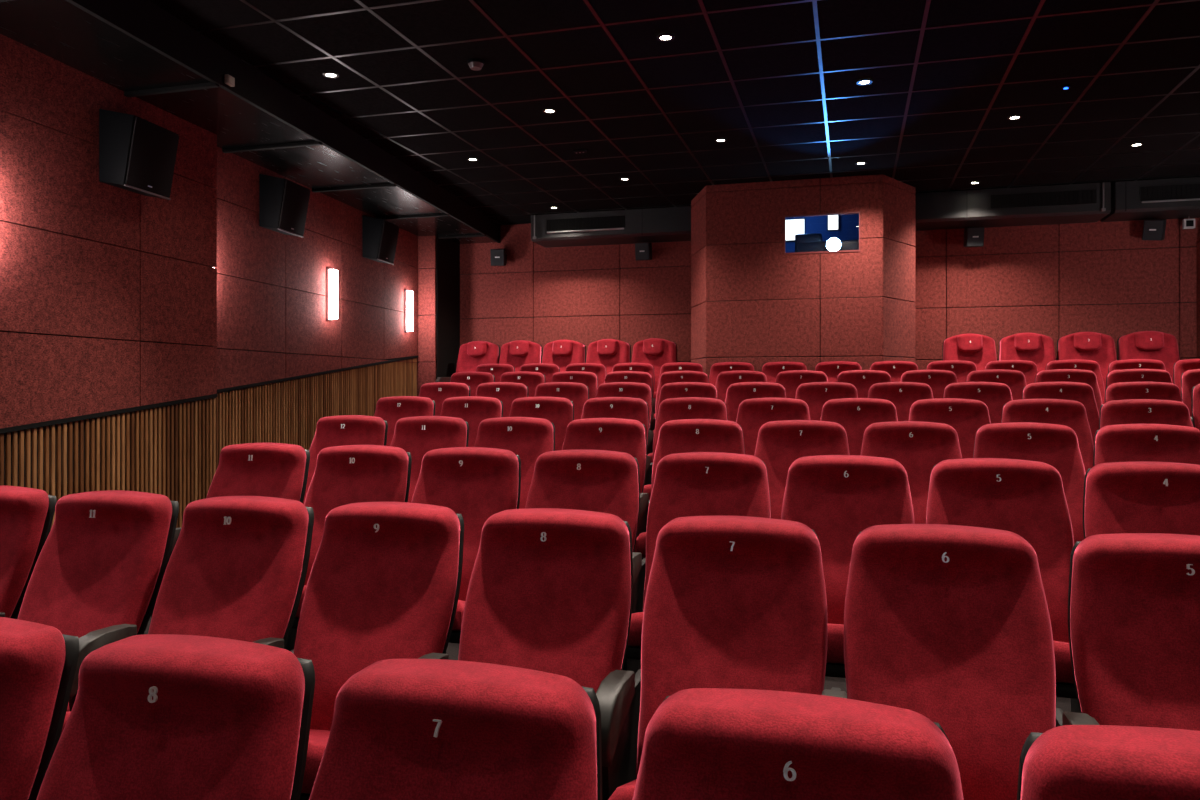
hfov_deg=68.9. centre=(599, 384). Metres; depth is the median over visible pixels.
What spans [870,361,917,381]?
chair
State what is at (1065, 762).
chair
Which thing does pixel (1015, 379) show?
chair
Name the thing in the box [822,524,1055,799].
chair
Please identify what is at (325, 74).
recessed light
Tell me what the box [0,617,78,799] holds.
chair
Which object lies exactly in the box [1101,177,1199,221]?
air conditioner
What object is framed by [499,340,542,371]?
armchair
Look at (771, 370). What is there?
chair
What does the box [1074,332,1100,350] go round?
pillow
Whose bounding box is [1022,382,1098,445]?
chair
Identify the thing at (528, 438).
chair
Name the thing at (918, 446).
chair
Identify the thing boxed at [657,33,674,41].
recessed light
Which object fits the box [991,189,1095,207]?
grille
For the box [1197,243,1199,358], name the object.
wall
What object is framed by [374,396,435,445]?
chair
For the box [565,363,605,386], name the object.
chair
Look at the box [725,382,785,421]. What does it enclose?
chair
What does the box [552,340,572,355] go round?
pillow
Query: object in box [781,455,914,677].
chair
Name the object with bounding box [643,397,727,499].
chair
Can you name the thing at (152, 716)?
chair
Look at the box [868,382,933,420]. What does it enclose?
chair
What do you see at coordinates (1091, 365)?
chair
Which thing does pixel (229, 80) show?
lamp
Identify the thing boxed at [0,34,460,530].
wall
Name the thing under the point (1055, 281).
wall
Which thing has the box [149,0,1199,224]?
ceiling
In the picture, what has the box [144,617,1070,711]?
floor
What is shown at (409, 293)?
diffuser
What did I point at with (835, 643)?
seat cushion
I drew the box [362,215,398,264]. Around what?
loudspeaker
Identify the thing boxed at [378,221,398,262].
grille
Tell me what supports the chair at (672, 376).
on the floor
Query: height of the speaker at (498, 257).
0.246 m
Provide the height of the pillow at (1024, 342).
0.207 m
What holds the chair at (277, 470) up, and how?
on the floor
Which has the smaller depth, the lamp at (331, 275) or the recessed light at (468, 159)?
the recessed light at (468, 159)
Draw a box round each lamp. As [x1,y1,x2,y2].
[224,74,234,86]
[326,268,337,320]
[404,289,412,331]
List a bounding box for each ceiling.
[0,0,499,243]
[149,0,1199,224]
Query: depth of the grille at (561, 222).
11.10 m
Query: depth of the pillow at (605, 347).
11.11 m
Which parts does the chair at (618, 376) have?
backrest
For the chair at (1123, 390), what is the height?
1.124 m
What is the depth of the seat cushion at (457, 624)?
3.36 m
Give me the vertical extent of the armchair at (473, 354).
1.145 m
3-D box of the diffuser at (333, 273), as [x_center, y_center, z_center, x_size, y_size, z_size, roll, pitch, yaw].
[-2.771,-0.940,9.096,0.064,0.510,0.076,0,0,10]
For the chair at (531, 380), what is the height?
1.124 m
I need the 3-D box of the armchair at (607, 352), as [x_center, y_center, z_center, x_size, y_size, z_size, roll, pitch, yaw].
[0.013,-0.015,10.955,0.615,1.145,0.763,0,0,16]
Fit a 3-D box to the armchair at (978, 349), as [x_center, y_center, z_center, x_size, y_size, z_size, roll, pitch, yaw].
[4.137,-0.015,9.768,0.615,1.145,0.763,0,0,16]
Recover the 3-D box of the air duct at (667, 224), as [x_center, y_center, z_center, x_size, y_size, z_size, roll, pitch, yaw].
[0.201,-2.026,11.276,2.130,0.333,0.608,0,0,16]
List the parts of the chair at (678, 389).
armrest, panel, backrest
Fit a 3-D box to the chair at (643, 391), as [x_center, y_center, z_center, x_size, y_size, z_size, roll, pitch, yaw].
[0.102,0.540,7.101,0.559,1.124,0.655,0,0,16]
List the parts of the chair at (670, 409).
armrest, panel, backrest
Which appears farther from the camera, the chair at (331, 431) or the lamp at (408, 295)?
the lamp at (408, 295)
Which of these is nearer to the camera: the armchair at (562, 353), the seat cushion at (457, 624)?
the seat cushion at (457, 624)
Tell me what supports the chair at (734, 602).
on the floor
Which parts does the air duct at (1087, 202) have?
grille frame, hanger rod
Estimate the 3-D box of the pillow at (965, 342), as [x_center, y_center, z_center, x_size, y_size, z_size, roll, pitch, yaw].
[4.217,-0.476,9.967,0.260,0.207,0.138,0,0,16]
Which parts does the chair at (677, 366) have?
backrest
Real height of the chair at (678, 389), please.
1.124 m
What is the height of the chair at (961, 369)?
1.124 m
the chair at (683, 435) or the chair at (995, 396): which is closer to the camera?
the chair at (683, 435)
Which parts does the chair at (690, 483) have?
panel, armrest, backrest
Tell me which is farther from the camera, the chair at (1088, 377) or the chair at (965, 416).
the chair at (1088, 377)
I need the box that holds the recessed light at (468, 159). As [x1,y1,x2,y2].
[467,158,478,160]
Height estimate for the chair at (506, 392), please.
1.124 m
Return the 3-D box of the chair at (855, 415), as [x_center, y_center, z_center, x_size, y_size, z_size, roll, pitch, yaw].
[1.596,0.649,5.476,0.559,1.124,0.655,0,0,16]
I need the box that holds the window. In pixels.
[784,212,859,254]
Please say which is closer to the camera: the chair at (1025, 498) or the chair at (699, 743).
the chair at (699, 743)
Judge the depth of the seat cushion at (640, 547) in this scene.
4.35 m
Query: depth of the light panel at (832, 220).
10.59 m
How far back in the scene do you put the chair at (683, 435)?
4.78 m
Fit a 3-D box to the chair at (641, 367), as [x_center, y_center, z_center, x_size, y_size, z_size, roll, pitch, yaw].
[0.269,0.318,9.466,0.559,1.124,0.655,0,0,16]
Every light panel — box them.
[785,218,804,241]
[827,215,838,230]
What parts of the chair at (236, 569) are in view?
panel, armrest, backrest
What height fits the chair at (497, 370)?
1.124 m
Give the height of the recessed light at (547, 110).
0.008 m
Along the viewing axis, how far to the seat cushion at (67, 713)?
2.44 m
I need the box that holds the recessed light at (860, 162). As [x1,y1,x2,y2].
[855,161,866,164]
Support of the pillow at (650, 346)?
on the armchair at (657, 352)
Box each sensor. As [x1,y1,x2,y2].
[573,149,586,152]
[1182,216,1194,228]
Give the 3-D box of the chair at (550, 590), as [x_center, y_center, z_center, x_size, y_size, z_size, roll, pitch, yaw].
[-0.235,0.943,2.408,0.559,1.124,0.655,0,0,16]
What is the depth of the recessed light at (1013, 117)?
7.19 m
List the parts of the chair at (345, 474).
panel, backrest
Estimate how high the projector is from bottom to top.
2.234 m
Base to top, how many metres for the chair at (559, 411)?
1.124 m
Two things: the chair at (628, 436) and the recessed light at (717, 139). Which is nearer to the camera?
the chair at (628, 436)
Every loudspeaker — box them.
[99,109,178,199]
[259,174,310,237]
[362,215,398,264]
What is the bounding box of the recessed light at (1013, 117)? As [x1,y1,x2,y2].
[1007,115,1021,119]
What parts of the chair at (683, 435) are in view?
panel, armrest, backrest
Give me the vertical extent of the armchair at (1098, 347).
1.145 m
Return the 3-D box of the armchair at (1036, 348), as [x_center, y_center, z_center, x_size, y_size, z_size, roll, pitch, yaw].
[4.716,-0.015,9.602,0.615,1.145,0.763,0,0,16]
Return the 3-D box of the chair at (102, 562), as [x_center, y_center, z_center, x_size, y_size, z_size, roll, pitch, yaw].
[-1.820,0.943,2.865,0.559,1.124,0.655,0,0,16]
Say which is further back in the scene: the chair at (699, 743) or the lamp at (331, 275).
the lamp at (331, 275)
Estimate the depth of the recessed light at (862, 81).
6.34 m
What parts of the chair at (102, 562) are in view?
backrest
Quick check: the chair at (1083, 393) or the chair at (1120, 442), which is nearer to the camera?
the chair at (1120, 442)
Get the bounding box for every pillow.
[467,341,486,356]
[509,341,528,355]
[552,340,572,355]
[597,339,617,355]
[643,339,663,354]
[957,334,981,351]
[1015,333,1040,351]
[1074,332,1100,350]
[1135,331,1163,349]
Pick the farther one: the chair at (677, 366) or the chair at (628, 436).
the chair at (677, 366)
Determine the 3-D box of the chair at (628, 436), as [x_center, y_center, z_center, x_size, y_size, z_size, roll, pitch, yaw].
[-0.067,0.753,4.767,0.559,1.124,0.655,0,0,16]
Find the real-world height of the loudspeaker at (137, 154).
0.506 m
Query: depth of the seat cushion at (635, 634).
3.16 m
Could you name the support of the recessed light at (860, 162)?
in the ceiling at (776, 80)
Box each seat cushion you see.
[61,711,70,733]
[296,585,305,617]
[301,729,329,793]
[452,600,464,630]
[608,779,636,799]
[627,612,643,646]
[635,532,645,556]
[643,484,650,499]
[647,453,652,462]
[826,624,844,663]
[1053,641,1073,683]
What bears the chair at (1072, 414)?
on the floor
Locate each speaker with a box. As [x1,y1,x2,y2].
[490,249,506,265]
[635,242,651,260]
[964,227,983,246]
[1142,219,1165,239]
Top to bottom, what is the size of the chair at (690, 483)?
1.124 m
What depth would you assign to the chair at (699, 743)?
1.27 m
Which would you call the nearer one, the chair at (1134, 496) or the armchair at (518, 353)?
the chair at (1134, 496)
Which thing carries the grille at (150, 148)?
attached to the loudspeaker at (137, 154)
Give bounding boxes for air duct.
[531,206,690,247]
[916,182,1110,230]
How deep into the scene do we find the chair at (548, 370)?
9.92 m
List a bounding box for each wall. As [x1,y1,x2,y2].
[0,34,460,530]
[460,218,1199,369]
[691,174,915,378]
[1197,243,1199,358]
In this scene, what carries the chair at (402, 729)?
on the floor
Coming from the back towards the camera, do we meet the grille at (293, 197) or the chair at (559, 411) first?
the grille at (293, 197)
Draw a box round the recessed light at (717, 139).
[714,138,726,141]
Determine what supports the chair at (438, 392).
on the floor
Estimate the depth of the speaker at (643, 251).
11.20 m
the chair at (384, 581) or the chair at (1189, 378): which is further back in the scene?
the chair at (1189, 378)
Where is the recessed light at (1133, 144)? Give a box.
[1130,143,1143,146]
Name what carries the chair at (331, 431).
on the floor
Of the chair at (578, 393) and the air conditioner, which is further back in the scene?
the air conditioner
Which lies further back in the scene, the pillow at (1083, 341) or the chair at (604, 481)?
the pillow at (1083, 341)
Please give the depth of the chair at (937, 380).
7.68 m
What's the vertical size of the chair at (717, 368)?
1.124 m
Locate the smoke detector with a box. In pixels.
[467,58,483,70]
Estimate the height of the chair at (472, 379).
1.124 m
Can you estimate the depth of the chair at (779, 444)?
4.63 m
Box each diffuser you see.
[330,270,337,318]
[407,291,412,330]
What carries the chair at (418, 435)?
on the floor
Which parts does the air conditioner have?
grille frame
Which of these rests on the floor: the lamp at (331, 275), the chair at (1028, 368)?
the chair at (1028, 368)
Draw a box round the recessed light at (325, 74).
[323,72,338,77]
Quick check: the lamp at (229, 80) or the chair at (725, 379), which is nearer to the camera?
the lamp at (229, 80)
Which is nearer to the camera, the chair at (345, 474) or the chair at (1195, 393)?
the chair at (345, 474)
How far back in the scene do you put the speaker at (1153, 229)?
9.62 m
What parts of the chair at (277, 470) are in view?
armrest, backrest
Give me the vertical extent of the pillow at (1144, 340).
0.207 m
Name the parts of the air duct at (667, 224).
grille frame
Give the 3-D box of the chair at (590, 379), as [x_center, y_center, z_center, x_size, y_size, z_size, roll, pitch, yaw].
[-0.351,0.429,8.428,0.559,1.124,0.655,0,0,16]
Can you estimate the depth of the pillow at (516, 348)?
11.44 m
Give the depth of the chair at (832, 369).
9.04 m
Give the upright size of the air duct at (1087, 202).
0.333 m
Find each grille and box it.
[125,118,178,196]
[279,180,310,235]
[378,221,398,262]
[546,215,624,230]
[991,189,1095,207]
[1140,184,1199,200]
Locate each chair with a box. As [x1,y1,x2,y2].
[0,485,56,618]
[0,490,178,711]
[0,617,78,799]
[36,634,314,799]
[61,496,313,733]
[151,442,309,616]
[253,502,463,799]
[285,445,411,650]
[303,415,387,503]
[309,659,601,799]
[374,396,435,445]
[390,416,468,502]
[411,447,520,643]
[418,508,632,692]
[419,382,470,415]
[440,396,502,446]
[450,372,494,395]
[474,417,554,508]
[476,364,514,381]
[476,382,528,416]
[500,371,544,396]
[509,397,573,450]
[520,363,559,382]
[525,449,639,551]
[535,382,588,419]
[551,371,597,398]
[562,418,646,492]
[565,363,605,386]
[581,397,648,446]
[596,382,651,429]
[596,515,827,799]
[604,371,652,398]
[612,363,654,393]
[623,452,770,672]
[632,688,963,799]
[634,419,744,558]
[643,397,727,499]
[647,382,717,462]
[650,371,708,436]
[652,362,703,417]
[709,362,753,385]
[715,370,766,402]
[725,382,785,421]
[736,398,809,455]
[754,420,849,518]
[762,362,806,382]
[775,370,827,398]
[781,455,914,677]
[795,382,857,420]
[815,361,861,381]
[820,398,897,454]
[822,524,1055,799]
[837,370,890,397]
[861,421,961,523]
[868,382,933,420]
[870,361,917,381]
[901,370,957,398]
[909,398,990,458]
[926,458,1076,698]
[927,360,976,382]
[943,382,1012,423]
[966,369,1026,399]
[973,422,1084,543]
[985,360,1037,384]
[1001,399,1093,473]
[1017,725,1199,799]
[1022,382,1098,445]
[1035,369,1101,414]
[1046,359,1104,403]
[1056,533,1199,730]
[1071,461,1199,712]
[1093,424,1199,466]
[1099,399,1192,429]
[1105,382,1182,402]
[1106,369,1171,386]
[1108,359,1165,372]
[1173,359,1199,393]
[1181,369,1199,426]
[1191,384,1199,429]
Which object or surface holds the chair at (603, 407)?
on the floor
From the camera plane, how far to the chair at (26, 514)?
3.14 m
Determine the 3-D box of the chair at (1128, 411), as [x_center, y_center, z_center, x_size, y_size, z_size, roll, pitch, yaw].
[3.206,0.649,5.012,0.610,1.124,0.655,0,0,16]
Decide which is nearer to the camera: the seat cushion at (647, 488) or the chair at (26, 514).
the chair at (26, 514)
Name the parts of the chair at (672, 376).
panel, backrest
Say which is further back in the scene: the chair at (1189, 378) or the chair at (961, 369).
the chair at (961, 369)
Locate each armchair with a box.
[435,341,499,381]
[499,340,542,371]
[542,340,585,371]
[586,339,630,374]
[632,338,676,403]
[942,333,996,369]
[999,333,1055,372]
[1057,332,1116,389]
[1117,331,1179,383]
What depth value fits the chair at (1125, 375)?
7.24 m
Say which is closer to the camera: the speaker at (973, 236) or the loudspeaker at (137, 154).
the loudspeaker at (137, 154)
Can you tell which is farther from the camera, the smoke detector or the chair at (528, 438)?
the smoke detector
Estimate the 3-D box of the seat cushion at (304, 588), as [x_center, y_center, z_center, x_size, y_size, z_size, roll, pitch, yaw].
[-1.237,0.925,3.725,0.464,0.208,0.330,0,0,16]
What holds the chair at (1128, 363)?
on the floor
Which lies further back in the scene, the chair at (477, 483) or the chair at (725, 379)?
the chair at (725, 379)
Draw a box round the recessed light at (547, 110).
[543,108,556,113]
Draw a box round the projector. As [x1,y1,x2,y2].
[795,233,858,251]
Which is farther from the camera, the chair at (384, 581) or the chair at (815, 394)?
the chair at (815, 394)
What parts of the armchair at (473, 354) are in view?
armrest, backrest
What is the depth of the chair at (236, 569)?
2.84 m
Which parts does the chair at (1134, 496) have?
panel, backrest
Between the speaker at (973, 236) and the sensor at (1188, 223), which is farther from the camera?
the speaker at (973, 236)
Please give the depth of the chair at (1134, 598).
2.13 m
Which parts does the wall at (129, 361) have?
wall rail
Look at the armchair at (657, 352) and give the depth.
10.95 m
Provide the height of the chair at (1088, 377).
1.124 m
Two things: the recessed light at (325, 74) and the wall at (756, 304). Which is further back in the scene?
the wall at (756, 304)
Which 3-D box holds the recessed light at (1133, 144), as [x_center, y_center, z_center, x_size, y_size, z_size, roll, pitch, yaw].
[4.915,-2.197,8.003,0.112,0.008,0.112,0,0,16]
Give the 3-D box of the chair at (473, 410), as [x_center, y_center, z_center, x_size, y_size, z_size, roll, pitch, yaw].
[-1.047,0.649,6.236,0.559,1.124,0.655,0,0,16]
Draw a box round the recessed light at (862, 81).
[856,79,872,84]
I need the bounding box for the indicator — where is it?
[1061,85,1070,88]
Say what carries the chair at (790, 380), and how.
on the floor
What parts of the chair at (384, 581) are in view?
armrest, backrest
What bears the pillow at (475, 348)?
on the armchair at (473, 354)
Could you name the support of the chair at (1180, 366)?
on the floor
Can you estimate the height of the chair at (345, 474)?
1.124 m
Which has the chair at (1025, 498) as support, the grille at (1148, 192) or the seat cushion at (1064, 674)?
the seat cushion at (1064, 674)
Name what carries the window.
in the wall at (756, 304)
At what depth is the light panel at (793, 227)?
10.72 m
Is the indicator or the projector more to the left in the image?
the projector
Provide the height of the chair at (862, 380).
1.124 m
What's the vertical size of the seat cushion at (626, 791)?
0.208 m
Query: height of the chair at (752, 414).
1.124 m
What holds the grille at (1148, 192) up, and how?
attached to the air conditioner
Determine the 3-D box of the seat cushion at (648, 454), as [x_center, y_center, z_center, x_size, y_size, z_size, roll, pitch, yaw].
[0.611,0.618,6.786,0.464,0.208,0.330,0,0,16]
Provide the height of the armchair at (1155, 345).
1.145 m
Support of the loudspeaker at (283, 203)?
attached to the wall at (129, 361)
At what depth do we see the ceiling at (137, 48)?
6.22 m
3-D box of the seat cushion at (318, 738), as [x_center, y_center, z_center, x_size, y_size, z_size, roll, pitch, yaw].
[-0.783,1.020,2.397,0.464,0.208,0.330,0,0,16]
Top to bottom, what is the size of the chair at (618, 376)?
1.124 m
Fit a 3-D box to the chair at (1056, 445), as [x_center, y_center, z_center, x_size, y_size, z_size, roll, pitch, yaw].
[2.047,0.753,4.159,0.559,1.124,0.655,0,0,16]

